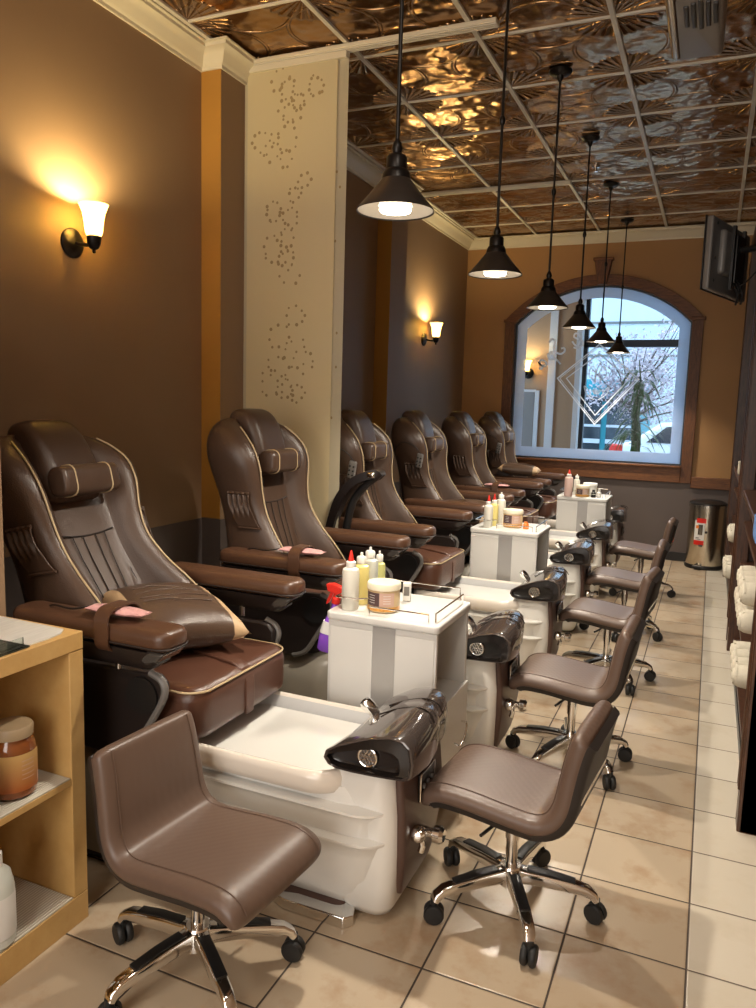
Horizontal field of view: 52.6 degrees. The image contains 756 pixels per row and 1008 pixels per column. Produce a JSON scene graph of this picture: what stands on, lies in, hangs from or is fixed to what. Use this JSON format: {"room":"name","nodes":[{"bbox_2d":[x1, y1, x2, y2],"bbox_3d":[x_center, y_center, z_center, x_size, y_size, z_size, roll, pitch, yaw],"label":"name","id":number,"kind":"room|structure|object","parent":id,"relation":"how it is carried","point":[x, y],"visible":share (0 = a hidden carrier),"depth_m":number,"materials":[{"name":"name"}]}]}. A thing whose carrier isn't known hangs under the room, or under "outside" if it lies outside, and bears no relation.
{"room":"salon","nodes":[
{"label":"salon","id":0,"kind":"room"},
{"bbox_2d":[0,455,5,615],"bbox_3d":[-1.434,0.124,2.384,0.718,2.050,0.030,5,8,23],"label":"wall partition","id":1,"kind":"structure","parent":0,"point":[2,573],"depth_m":2.25,"materials":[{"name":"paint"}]},
{"bbox_2d":[201,36,255,566],"bbox_3d":[-0.787,-0.748,4.344,0.225,3.310,0.600,5,8,23],"label":"pillar","id":2,"kind":"structure","parent":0,"point":[226,67],"depth_m":4.14,"materials":[{"name":"paint"}]},
{"bbox_2d":[0,0,467,617],"bbox_3d":[-1.370,-0.647,3.437,0.126,3.310,11.300,5,8,23],"label":"wall","id":3,"kind":"structure","parent":0,"point":[106,343],"depth_m":3.60,"materials":[{"name":"paint"}]},
{"bbox_2d":[61,200,108,257],"bbox_3d":[-1.236,-1.165,3.262,0.187,0.214,0.124,5,8,23],"label":"wall sconce","id":4,"kind":"object","parent":3,"relation":"attached to","point":[93,212],"visible":1,"depth_m":3.23,"materials":[{"name":"white glass"}]},
{"bbox_2d":[93,0,206,71],"bbox_3d":[-2.180,-1.958,1.013,0.100,0.105,6.520,5,8,23],"label":"trim","id":5,"kind":"structure","parent":3,"relation":"attached to","point":[149,18],"depth_m":3.64,"materials":[{"name":"beige paint"}]},
{"bbox_2d":[347,144,383,186],"bbox_3d":[-0.331,-2.453,5.223,0.100,0.105,1.930,5,8,23],"label":"trim","id":6,"kind":"structure","parent":3,"relation":"attached to","point":[359,165],"depth_m":5.72,"materials":[{"name":"beige paint"}]},
{"bbox_2d":[421,322,442,345],"bbox_3d":[0.522,-1.611,7.271,0.187,0.214,0.124,5,8,23],"label":"wall sconce","id":7,"kind":"object","parent":3,"relation":"attached to","point":[436,326],"visible":1,"depth_m":7.23,"materials":[{"name":"white glass"}]},
{"bbox_2d":[422,207,474,249],"bbox_3d":[0.610,-2.705,7.367,0.100,0.105,2.120,5,8,23],"label":"trim","id":8,"kind":"structure","parent":3,"relation":"attached to","point":[440,222],"depth_m":7.61,"materials":[{"name":"beige paint"}]},
{"bbox_2d":[0,555,755,1007],"bbox_3d":[0.167,1.155,2.974,3.550,0.050,11.300,5,8,23],"label":"floor","id":9,"kind":"structure","parent":0,"point":[632,843],"depth_m":2.28,"materials":[{"name":"beige tile"}]},
{"bbox_2d":[0,616,87,985],"bbox_3d":[-1.240,0.827,1.664,0.350,0.855,1.260,5,8,23],"label":"shelf unit","id":10,"kind":"object","parent":9,"relation":"on","point":[43,836],"visible":0.76,"depth_m":2.14,"materials":[{"name":"brown wood"}]},
{"bbox_2d":[0,849,16,950],"bbox_3d":[-0.990,1.011,1.965,0.108,0.251,0.107,5,8,23],"label":"bottle","id":11,"kind":"object","parent":10,"relation":"on","point":[8,916],"visible":1,"depth_m":1.95,"materials":[{"name":"grey plastic"}]},
{"bbox_2d":[0,637,29,656],"bbox_3d":[-0.992,0.291,1.881,0.140,0.160,0.200,5,8,23],"label":"acrylic stand","id":12,"kind":"object","parent":10,"relation":"on","point":[5,643],"visible":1,"depth_m":1.95,"materials":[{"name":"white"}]},
{"bbox_2d":[0,716,37,800],"bbox_3d":[-0.968,0.672,2.025,0.121,0.192,0.121,5,8,23],"label":"jar","id":13,"kind":"object","parent":10,"relation":"on","point":[18,744],"visible":1,"depth_m":1.99,"materials":[{"name":"brown glass"}]},
{"bbox_2d":[0,616,63,652],"bbox_3d":[-1.230,0.401,1.614,0.320,0.003,1.228,5,8,23],"label":"paper sheet","id":14,"kind":"object","parent":10,"relation":"on","point":[13,630],"visible":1,"depth_m":2.08,"materials":[{"name":"white paper"}]},
{"bbox_2d":[88,710,320,1007],"bbox_3d":[-0.471,0.925,1.954,0.577,0.632,0.522,8,10,41],"label":"chair","id":15,"kind":"object","parent":9,"relation":"on","point":[161,832],"visible":1,"depth_m":1.93,"materials":[{"name":"brown leather"}]},
{"bbox_2d":[0,420,447,928],"bbox_3d":[-0.533,0.458,2.520,1.655,1.408,0.832,5,8,23],"label":"chair","id":16,"kind":"object","parent":9,"relation":"on","point":[76,528],"visible":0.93,"depth_m":2.34,"materials":[{"name":"brown leather"}]},
{"bbox_2d":[48,461,120,497],"bbox_3d":[-1.023,-0.087,2.675,0.091,0.112,0.260,-10,2,24],"label":"pillow","id":17,"kind":"object","parent":16,"relation":"on","point":[66,479],"depth_m":2.62,"materials":[{"name":"brown leather"}]},
{"bbox_2d":[49,603,151,617],"bbox_3d":[-0.862,0.323,2.272,0.437,0.076,0.075,5,8,24],"label":"packet","id":18,"kind":"object","parent":16,"relation":"on","point":[126,611],"visible":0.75,"depth_m":2.20,"materials":[{"name":"pink plastic"}]},
{"bbox_2d":[82,638,170,669],"bbox_3d":[-0.850,0.418,2.276,0.546,0.060,0.108,5,8,23],"label":"tray","id":19,"kind":"object","parent":16,"relation":"on","point":[123,654],"depth_m":2.17,"materials":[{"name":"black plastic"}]},
{"bbox_2d":[102,582,251,649],"bbox_3d":[-0.705,0.376,2.617,0.399,0.189,0.420,-4,9,-36],"label":"throw pillow","id":20,"kind":"object","parent":16,"relation":"on","point":[207,621],"visible":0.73,"depth_m":2.54,"materials":[{"name":"brown leather"}]},
{"bbox_2d":[198,585,291,611],"bbox_3d":[-0.571,0.344,2.909,0.546,0.060,0.108,5,8,23],"label":"tray","id":21,"kind":"object","parent":16,"relation":"on","point":[240,597],"depth_m":2.81,"materials":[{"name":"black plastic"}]},
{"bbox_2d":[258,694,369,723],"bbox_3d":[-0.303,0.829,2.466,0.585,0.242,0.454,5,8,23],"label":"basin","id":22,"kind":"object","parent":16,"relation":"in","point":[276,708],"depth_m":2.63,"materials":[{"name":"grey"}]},
{"bbox_2d":[207,408,527,746],"bbox_3d":[-0.045,0.322,3.465,1.525,1.461,0.832,5,8,23],"label":"chair","id":23,"kind":"object","parent":9,"relation":"on","point":[259,466],"visible":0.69,"depth_m":3.35,"materials":[{"name":"leather"}]},
{"bbox_2d":[221,562,337,589],"bbox_3d":[-0.422,0.304,3.250,0.546,0.060,0.108,5,8,23],"label":"tray","id":24,"kind":"object","parent":23,"relation":"on","point":[313,580],"depth_m":3.14,"materials":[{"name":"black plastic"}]},
{"bbox_2d":[259,448,300,473],"bbox_3d":[-0.456,-0.203,3.587,0.091,0.112,0.260,4,8,23],"label":"pillow","id":25,"kind":"object","parent":23,"relation":"on","point":[272,460],"depth_m":3.52,"materials":[{"name":"brown leather"}]},
{"bbox_2d":[248,546,324,554],"bbox_3d":[-0.425,0.209,3.242,0.437,0.076,0.074,5,8,24],"label":"packet","id":26,"kind":"object","parent":23,"relation":"on","point":[307,551],"visible":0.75,"depth_m":3.17,"materials":[{"name":"pink paper"}]},
{"bbox_2d":[335,543,399,560],"bbox_3d":[-0.144,0.229,3.883,0.546,0.060,0.108,5,8,23],"label":"tray","id":27,"kind":"object","parent":23,"relation":"on","point":[390,553],"depth_m":3.78,"materials":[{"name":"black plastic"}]},
{"bbox_2d":[327,580,470,766],"bbox_3d":[0.092,0.730,2.858,0.461,0.818,0.390,5,8,23],"label":"trolley","id":28,"kind":"object","parent":9,"relation":"on","point":[379,657],"visible":0.4,"depth_m":2.71,"materials":[{"name":"white plastic"}]},
{"bbox_2d":[317,582,341,652],"bbox_3d":[-0.169,0.425,2.871,0.101,0.263,0.080,5,8,23],"label":"spray bottle","id":29,"kind":"object","parent":28,"relation":"hanging from","point":[334,588],"visible":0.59,"depth_m":2.85,"materials":[{"name":"purple plastic"}]},
{"bbox_2d":[341,550,358,610],"bbox_3d":[-0.098,0.271,2.739,0.062,0.215,0.062,5,8,23],"label":"squeeze bottle","id":30,"kind":"object","parent":28,"relation":"on","point":[350,573],"visible":1,"depth_m":2.72,"materials":[{"name":"beige plastic"}]},
{"bbox_2d":[356,552,368,604],"bbox_3d":[-0.062,0.272,2.822,0.060,0.193,0.060,5,8,23],"label":"squeeze bottle","id":31,"kind":"object","parent":28,"relation":"on","point":[361,564],"visible":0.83,"depth_m":2.80,"materials":[{"name":"yellow plastic"}]},
{"bbox_2d":[365,547,377,579],"bbox_3d":[-0.031,0.260,2.906,0.062,0.198,0.062,5,8,23],"label":"squeeze bottle","id":32,"kind":"object","parent":28,"relation":"on","point":[371,561],"visible":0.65,"depth_m":2.88,"materials":[{"name":"grey plastic"}]},
{"bbox_2d":[376,551,384,577],"bbox_3d":[0.005,0.265,2.990,0.048,0.168,0.048,5,8,23],"label":"squeeze bottle","id":33,"kind":"object","parent":28,"relation":"on","point":[381,565],"visible":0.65,"depth_m":2.97,"materials":[{"name":"yellow plastic"}]},
{"bbox_2d":[367,578,400,613],"bbox_3d":[0.021,0.329,2.748,0.122,0.105,0.122,5,8,23],"label":"jar","id":34,"kind":"object","parent":28,"relation":"on","point":[383,592],"visible":0.94,"depth_m":2.70,"materials":[{"name":"beige plastic"}]},
{"bbox_2d":[402,581,411,601],"bbox_3d":[0.110,0.331,2.890,0.030,0.070,0.036,3,7,6],"label":"box","id":35,"kind":"object","parent":28,"relation":"on","point":[406,585],"visible":1,"depth_m":2.87,"materials":[{"name":"white"}]},
{"bbox_2d":[338,410,571,665],"bbox_3d":[0.387,0.206,4.446,1.525,1.462,0.826,5,8,23],"label":"chair","id":36,"kind":"object","parent":9,"relation":"on","point":[431,558],"visible":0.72,"depth_m":4.33,"materials":[{"name":"leather"}]},
{"bbox_2d":[340,448,356,477],"bbox_3d":[-0.223,-0.236,4.321,0.224,0.179,0.042,4,8,18],"label":"remote control","id":37,"kind":"object","parent":36,"relation":"in","point":[352,467],"visible":0.75,"depth_m":4.29,"materials":[{"name":"grey plastic"}]},
{"bbox_2d":[325,469,385,560],"bbox_3d":[-0.138,0.377,4.212,0.338,1.153,0.102,5,8,23],"label":"armrest","id":38,"kind":"object","parent":36,"relation":"attached to","point":[359,483],"visible":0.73,"depth_m":4.16,"materials":[{"name":"black plastic"}]},
{"bbox_2d":[361,441,388,460],"bbox_3d":[-0.021,-0.317,4.564,0.091,0.112,0.260,5,8,23],"label":"pillow","id":39,"kind":"object","parent":36,"relation":"on","point":[372,450],"depth_m":4.49,"materials":[{"name":"brown leather"}]},
{"bbox_2d":[409,537,425,547],"bbox_3d":[0.008,0.189,4.228,0.546,0.060,0.108,5,8,23],"label":"tray","id":40,"kind":"object","parent":36,"relation":"on","point":[416,542],"depth_m":4.09,"materials":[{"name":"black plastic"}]},
{"bbox_2d":[421,577,517,590],"bbox_3d":[0.555,0.599,4.419,0.585,0.242,0.454,5,8,23],"label":"basin","id":41,"kind":"object","parent":36,"relation":"in","point":[465,583],"depth_m":4.58,"materials":[{"name":"grey"}]},
{"bbox_2d":[391,410,598,630],"bbox_3d":[0.818,0.091,5.429,1.525,1.461,0.826,5,8,23],"label":"chair","id":42,"kind":"object","parent":9,"relation":"on","point":[430,485],"visible":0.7,"depth_m":5.34,"materials":[{"name":"leather"}]},
{"bbox_2d":[425,436,444,451],"bbox_3d":[0.405,-0.434,5.549,0.091,0.112,0.260,4,8,23],"label":"pillow","id":43,"kind":"object","parent":42,"relation":"on","point":[434,443],"depth_m":5.47,"materials":[{"name":"brown leather"}]},
{"bbox_2d":[449,499,491,525],"bbox_3d":[0.623,0.061,5.534,0.420,0.174,0.368,4,8,17],"label":"throw pillow","id":44,"kind":"object","parent":42,"relation":"on","point":[461,500],"visible":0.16,"depth_m":5.55,"materials":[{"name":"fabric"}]},
{"bbox_2d":[469,515,550,582],"bbox_3d":[0.843,0.493,4.840,0.461,0.818,0.390,5,8,23],"label":"trolley","id":45,"kind":"object","parent":9,"relation":"on","point":[498,552],"visible":0.28,"depth_m":4.66,"materials":[{"name":"white plastic"}]},
{"bbox_2d":[483,495,492,527],"bbox_3d":[0.680,0.044,4.710,0.056,0.200,0.056,5,8,23],"label":"squeeze bottle","id":46,"kind":"object","parent":45,"relation":"on","point":[488,508],"visible":1,"depth_m":4.69,"materials":[{"name":"beige plastic"}]},
{"bbox_2d":[491,494,498,525],"bbox_3d":[0.727,0.035,4.793,0.054,0.200,0.054,5,8,23],"label":"squeeze bottle","id":47,"kind":"object","parent":45,"relation":"on","point":[494,504],"visible":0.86,"depth_m":4.77,"materials":[{"name":"yellow plastic"}]},
{"bbox_2d":[497,492,505,523],"bbox_3d":[0.782,0.025,4.867,0.060,0.203,0.060,5,8,23],"label":"squeeze bottle","id":48,"kind":"object","parent":45,"relation":"on","point":[501,502],"visible":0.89,"depth_m":4.84,"materials":[{"name":"beige plastic"}]},
{"bbox_2d":[503,508,523,527],"bbox_3d":[0.840,0.088,4.761,0.126,0.110,0.126,5,8,23],"label":"jar","id":49,"kind":"object","parent":45,"relation":"on","point":[511,516],"visible":0.92,"depth_m":4.71,"materials":[{"name":"beige"}]},
{"bbox_2d":[421,700,619,968],"bbox_3d":[0.415,0.899,2.286,0.550,0.649,0.542,4,8,15],"label":"stool","id":50,"kind":"object","parent":9,"relation":"on","point":[537,802],"visible":1,"depth_m":2.22,"materials":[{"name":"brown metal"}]},
{"bbox_2d":[421,700,612,835],"bbox_3d":[0.415,0.734,2.266,0.489,0.318,0.372,6,8,28],"label":"seat cushion","id":51,"kind":"object","parent":50,"relation":"on","point":[513,793],"depth_m":2.17,"materials":[{"name":"brown leather"}]},
{"bbox_2d":[441,411,616,596],"bbox_3d":[1.245,-0.024,6.400,1.525,1.462,0.832,5,8,23],"label":"chair","id":52,"kind":"object","parent":9,"relation":"on","point":[466,446],"visible":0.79,"depth_m":6.33,"materials":[{"name":"leather"}]},
{"bbox_2d":[469,433,484,446],"bbox_3d":[0.839,-0.547,6.521,0.091,0.112,0.260,5,8,23],"label":"pillow","id":53,"kind":"object","parent":52,"relation":"on","point":[478,439],"depth_m":6.44,"materials":[{"name":"brown leather"}]},
{"bbox_2d":[512,488,536,496],"bbox_3d":[1.146,-0.116,6.819,0.546,0.060,0.108,5,8,23],"label":"armrest","id":54,"kind":"object","parent":52,"relation":"on","point":[531,492],"depth_m":6.69,"materials":[{"name":"brown leather"}]},
{"bbox_2d":[549,530,576,536],"bbox_3d":[1.414,0.369,6.376,0.585,0.242,0.454,5,8,23],"label":"basin","id":55,"kind":"object","parent":52,"relation":"in","point":[552,533],"depth_m":6.53,"materials":[{"name":"grey"}]},
{"bbox_2d":[478,411,627,563],"bbox_3d":[1.674,-0.139,7.378,1.525,1.462,0.826,5,8,23],"label":"chair","id":56,"kind":"object","parent":9,"relation":"on","point":[492,423],"visible":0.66,"depth_m":7.28,"materials":[{"name":"leather"}]},
{"bbox_2d":[498,462,540,475],"bbox_3d":[1.329,-0.325,7.178,0.380,0.122,0.240,4,8,17],"label":"throw pillow","id":57,"kind":"object","parent":56,"relation":"on","point":[512,468],"visible":1,"depth_m":7.09,"materials":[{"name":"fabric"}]},
{"bbox_2d":[505,615,645,789],"bbox_3d":[0.839,0.783,3.267,0.559,0.650,0.521,3,8,12],"label":"stool","id":58,"kind":"object","parent":9,"relation":"on","point":[574,681],"visible":0.95,"depth_m":3.15,"materials":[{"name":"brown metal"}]},
{"bbox_2d":[509,615,640,702],"bbox_3d":[0.835,0.621,3.222,0.489,0.318,0.372,5,8,25],"label":"seat cushion","id":59,"kind":"object","parent":58,"relation":"on","point":[561,677],"depth_m":3.11,"materials":[{"name":"brown leather"}]},
{"bbox_2d":[555,488,612,546],"bbox_3d":[1.810,0.278,6.708,0.461,0.818,0.390,5,8,23],"label":"trolley","id":60,"kind":"object","parent":9,"relation":"on","point":[570,511],"visible":0.32,"depth_m":6.53,"materials":[{"name":"white plastic"}]},
{"bbox_2d":[564,469,572,496],"bbox_3d":[1.630,-0.181,6.535,0.070,0.230,0.070,5,8,23],"label":"squeeze bottle","id":61,"kind":"object","parent":60,"relation":"on","point":[568,486],"visible":1,"depth_m":6.51,"materials":[{"name":"pink"}]},
{"bbox_2d":[576,484,589,496],"bbox_3d":[1.749,-0.112,6.535,0.116,0.100,0.116,5,8,23],"label":"jar","id":62,"kind":"object","parent":60,"relation":"on","point":[581,490],"visible":1,"depth_m":6.49,"materials":[{"name":"beige plastic"}]},
{"bbox_2d":[560,567,664,695],"bbox_3d":[1.298,0.662,4.303,0.547,0.650,0.521,5,8,21],"label":"stool","id":63,"kind":"object","parent":9,"relation":"on","point":[608,616],"visible":0.81,"depth_m":4.19,"materials":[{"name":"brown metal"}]},
{"bbox_2d":[560,567,660,628],"bbox_3d":[1.295,0.500,4.257,0.489,0.318,0.372,6,8,28],"label":"seat cushion","id":64,"kind":"object","parent":63,"relation":"on","point":[602,614],"depth_m":4.15,"materials":[{"name":"brown leather"}]},
{"bbox_2d":[579,539,669,641],"bbox_3d":[1.668,0.559,5.171,0.544,0.650,0.521,6,8,27],"label":"stool","id":65,"kind":"object","parent":9,"relation":"on","point":[625,580],"visible":0.68,"depth_m":5.07,"materials":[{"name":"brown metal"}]},
{"bbox_2d":[586,539,666,589],"bbox_3d":[1.686,0.392,5.172,0.489,0.318,0.372,5,8,23],"label":"seat cushion","id":66,"kind":"object","parent":65,"relation":"on","point":[618,578],"depth_m":5.07,"materials":[{"name":"brown leather"}]},
{"bbox_2d":[609,517,678,597],"bbox_3d":[2.183,0.428,6.298,0.538,0.649,0.542,4,8,18],"label":"stool","id":67,"kind":"object","parent":9,"relation":"on","point":[641,551],"visible":0.68,"depth_m":6.20,"materials":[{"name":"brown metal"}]},
{"bbox_2d":[609,517,676,557],"bbox_3d":[2.178,0.262,6.280,0.489,0.318,0.372,5,8,25],"label":"seat cushion","id":68,"kind":"object","parent":67,"relation":"on","point":[634,549],"depth_m":6.17,"materials":[{"name":"brown leather"}]},
{"bbox_2d":[684,499,727,570],"bbox_3d":[3.210,0.292,7.489,0.350,0.669,0.390,5,8,23],"label":"trash can","id":69,"kind":"object","parent":9,"relation":"on","point":[707,517],"visible":0.99,"depth_m":7.38,"materials":[{"name":"silver metal"}]},
{"bbox_2d":[723,226,755,639],"bbox_3d":[3.067,-0.682,5.878,0.520,3.010,2.330,5,8,23],"label":"tall cabinet","id":70,"kind":"object","parent":9,"relation":"on","point":[750,312],"visible":0.48,"depth_m":6.86,"materials":[{"name":"brown wood"}]},
{"bbox_2d":[726,315,755,835],"bbox_3d":[2.061,-0.413,3.589,0.520,3.010,2.460,5,8,23],"label":"shelving unit","id":71,"kind":"object","parent":9,"relation":"on","point":[745,546],"visible":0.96,"depth_m":4.02,"materials":[{"name":"brown wood"}]},
{"bbox_2d":[731,662,747,688],"bbox_3d":[1.672,0.754,3.253,0.306,0.101,0.109,5,8,27],"label":"rolled towel","id":72,"kind":"object","parent":71,"relation":"on","point":[739,673],"visible":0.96,"depth_m":3.27,"materials":[{"name":"white fabric"}]},
{"bbox_2d":[733,639,745,736],"bbox_3d":[2.028,1.008,3.770,0.460,0.025,2.370,5,8,23],"label":"shelf","id":73,"kind":"object","parent":71,"relation":"attached to","point":[740,693],"depth_m":3.78,"materials":[{"name":"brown wood"}]},
{"bbox_2d":[730,647,749,661],"bbox_3d":[1.777,0.726,3.492,0.306,0.098,0.108,5,8,25],"label":"rolled towel","id":74,"kind":"object","parent":71,"relation":"on","point":[739,651],"visible":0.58,"depth_m":3.51,"materials":[{"name":"white fabric"}]},
{"bbox_2d":[737,609,753,633],"bbox_3d":[1.661,0.502,3.178,0.306,0.106,0.109,5,8,22],"label":"rolled towel","id":75,"kind":"object","parent":71,"relation":"on","point":[745,617],"visible":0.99,"depth_m":3.19,"materials":[{"name":"white fabric"}]},
{"bbox_2d":[739,581,755,606],"bbox_3d":[1.686,0.393,3.216,0.306,0.105,0.108,5,8,23],"label":"rolled towel","id":76,"kind":"object","parent":75,"relation":"on","point":[747,590],"visible":1,"depth_m":3.23,"materials":[{"name":"white fabric"}]},
{"bbox_2d":[743,489,755,524],"bbox_3d":[2.056,0.069,3.647,0.500,0.040,2.370,5,8,23],"label":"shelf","id":77,"kind":"structure","parent":71,"relation":"on","point":[749,496],"depth_m":4.16,"materials":[{"name":"brown wood"}]},
{"bbox_2d":[744,520,755,567],"bbox_3d":[2.050,0.255,3.672,0.460,0.025,2.370,5,8,23],"label":"shelf","id":78,"kind":"object","parent":71,"relation":"attached to","point":[748,524],"depth_m":4.16,"materials":[{"name":"brown wood"}]},
{"bbox_2d":[372,179,423,494],"bbox_3d":[0.131,-0.994,6.433,0.225,3.310,0.530,5,8,23],"label":"wall","id":79,"kind":"structure","parent":0,"point":[392,235],"depth_m":6.29,"materials":[{"name":"paint"}]},
{"bbox_2d":[152,0,755,237],"bbox_3d":[0.266,-2.170,2.539,3.550,0.062,11.300,5,8,23],"label":"ceiling","id":80,"kind":"structure","parent":0,"point":[678,137],"depth_m":4.53,"materials":[{"name":"metal"}]},
{"bbox_2d":[253,17,498,65],"bbox_3d":[-0.081,-2.307,3.851,1.400,0.027,0.060,5,8,23],"label":"track","id":81,"kind":"object","parent":80,"relation":"attached to","point":[487,23],"visible":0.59,"depth_m":3.77,"materials":[{"name":"white metal"}]},
{"bbox_2d":[243,50,349,527],"bbox_3d":[-0.506,-0.806,4.224,0.675,3.080,0.042,5,8,23],"label":"wall panel","id":82,"kind":"object","parent":81,"relation":"hanging from","point":[296,110],"visible":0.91,"depth_m":4.13,"materials":[{"name":"beige paint"}]},
{"bbox_2d":[356,0,433,220],"bbox_3d":[0.069,-1.464,2.148,0.228,1.246,0.228,5,8,23],"label":"pendant lamp","id":83,"kind":"object","parent":80,"relation":"hanging from","point":[395,197],"visible":1,"depth_m":2.18,"materials":[{"name":"black metal"}]},
{"bbox_2d":[468,0,521,279],"bbox_3d":[0.514,-1.584,3.163,0.228,1.246,0.228,5,8,23],"label":"pendant lamp","id":84,"kind":"object","parent":80,"relation":"hanging from","point":[495,264],"visible":1,"depth_m":3.19,"materials":[{"name":"black metal"}]},
{"bbox_2d":[421,180,571,196],"bbox_3d":[0.940,-2.598,6.312,1.290,0.027,0.060,5,8,23],"label":"track","id":85,"kind":"object","parent":80,"relation":"attached to","point":[562,182],"visible":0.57,"depth_m":6.28,"materials":[{"name":"beige metal"}]},
{"bbox_2d":[527,66,572,310],"bbox_3d":[0.960,-1.703,4.178,0.228,1.246,0.228,5,8,23],"label":"pendant lamp","id":86,"kind":"object","parent":80,"relation":"hanging from","point":[548,299],"visible":1,"depth_m":4.18,"materials":[{"name":"black metal"}]},
{"bbox_2d":[562,134,599,329],"bbox_3d":[1.396,-1.820,5.171,0.228,1.246,0.228,5,8,23],"label":"pendant lamp","id":87,"kind":"object","parent":80,"relation":"hanging from","point":[579,320],"visible":1,"depth_m":5.17,"materials":[{"name":"black metal"}]},
{"bbox_2d":[587,182,618,342],"bbox_3d":[1.844,-1.940,6.190,0.228,1.246,0.228,5,8,23],"label":"pendant lamp","id":88,"kind":"object","parent":80,"relation":"hanging from","point":[601,335],"visible":1,"depth_m":6.20,"materials":[{"name":"black metal"}]},
{"bbox_2d":[606,218,633,353],"bbox_3d":[2.340,-2.073,7.319,0.228,1.246,0.228,5,8,23],"label":"pendant lamp","id":89,"kind":"object","parent":80,"relation":"hanging from","point":[618,347],"visible":1,"depth_m":7.33,"materials":[{"name":"black metal"}]},
{"bbox_2d":[665,0,727,59],"bbox_3d":[0.835,-1.603,1.936,0.135,0.755,0.385,5,8,23],"label":"air vent","id":90,"kind":"object","parent":80,"relation":"hanging from","point":[696,28],"visible":1,"depth_m":1.98,"materials":[{"name":"grey plastic"}]},
{"bbox_2d":[521,300,586,448],"bbox_3d":[1.828,-1.177,9.418,1.260,3.000,0.160,5,8,23],"label":"wall","id":91,"kind":"structure","parent":0,"point":[550,414],"depth_m":9.20,"materials":[{"name":"beige paint"}]},
{"bbox_2d":[461,235,752,554],"bbox_3d":[2.502,-1.123,7.960,3.350,3.310,0.146,5,8,23],"label":"wall","id":92,"kind":"structure","parent":0,"point":[674,264],"depth_m":7.80,"materials":[{"name":"paint"}]},
{"bbox_2d":[501,257,705,483],"bbox_3d":[2.288,-1.399,7.976,2.010,2.240,0.210,5,8,23],"label":"window","id":93,"kind":"structure","parent":92,"relation":"in","point":[690,321],"depth_m":7.90,"materials":[{"name":"brown wood"}]},
{"bbox_2d":[469,221,755,249],"bbox_3d":[2.503,-2.686,7.648,3.350,0.105,0.100,5,8,23],"label":"trim","id":94,"kind":"structure","parent":92,"relation":"attached to","point":[686,231],"depth_m":7.72,"materials":[{"name":"beige paint"}]},
{"bbox_2d":[624,551,722,564],"bbox_3d":[2.422,0.482,8.095,3.350,0.090,0.015,5,8,23],"label":"baseboard","id":95,"kind":"structure","parent":92,"relation":"attached to","point":[675,556],"depth_m":7.82,"materials":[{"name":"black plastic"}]},
{"bbox_2d":[690,477,729,490],"bbox_3d":[3.562,-0.183,7.515,0.910,0.115,0.030,5,8,23],"label":"trim","id":96,"kind":"structure","parent":92,"relation":"attached to","point":[696,482],"depth_m":7.61,"materials":[{"name":"brown wood"}]},
{"bbox_2d":[700,215,755,304],"bbox_3d":[2.065,-1.223,3.846,0.648,0.414,0.608,8,10,41],"label":"television","id":97,"kind":"object","parent":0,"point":[726,250],"visible":1,"depth_m":3.91,"materials":[{"name":"grey plastic"}]},
{"bbox_3d":[2.865,0.408,9.302,8.000,0.050,2.260,5,8,23],"label":"floor","id":98,"kind":"structure","parent":0,"visible":0},
{"bbox_2d":[577,299,678,448],"bbox_3d":[3.322,-1.214,10.042,8.000,3.000,0.100,5,8,23],"label":"window","id":99,"kind":"structure","parent":98,"relation":"on","point":[628,343],"depth_m":10.11,"materials":[{"name":"black"}]},
{"bbox_2d":[603,360,670,451],"bbox_3d":[3.064,-0.641,9.071,0.842,2.101,0.892,5,8,23],"label":"bamboo","id":100,"kind":"object","parent":98,"relation":"on","point":[635,430],"visible":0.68,"depth_m":8.97,"materials":[{"name":"plant"}]},
{"label":"outside","id":101,"kind":"structure","parent":0,"visible":0},
{"bbox_3d":[6.557,-0.945,21.451,45.000,0.100,15.500,5,8,23],"label":"street","id":102,"kind":"object","parent":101,"visible":0},
{"bbox_2d":[582,379,650,449],"bbox_3d":[6.187,-2.456,23.084,3.800,2.450,4.500,5,8,23],"label":"shop","id":103,"kind":"structure","parent":102,"relation":"on","point":[595,437],"depth_m":21.16,"materials":[{"name":"teal"}]},
{"bbox_2d":[585,318,678,439],"bbox_3d":[6.451,-2.767,18.201,4.282,4.363,3.754,0,8,-16],"label":"blossom tree","id":104,"kind":"object","parent":102,"relation":"on","point":[646,364],"visible":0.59,"depth_m":18.19,"materials":[{"name":"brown plant"}]},
{"bbox_2d":[587,298,679,428],"bbox_3d":[9.678,-9.198,30.886,52.000,14.000,6.060,5,8,23],"label":"office building","id":105,"kind":"structure","parent":102,"relation":"on","point":[634,315],"depth_m":28.10,"materials":[{"name":"grey plastic"}]},
{"bbox_2d":[609,422,671,452],"bbox_3d":[6.800,-0.881,14.925,4.286,1.480,1.800,5,8,23],"label":"parked car","id":106,"kind":"object","parent":102,"relation":"on","point":[666,427],"visible":0.14,"depth_m":14.61,"materials":[{"name":"white paint"}]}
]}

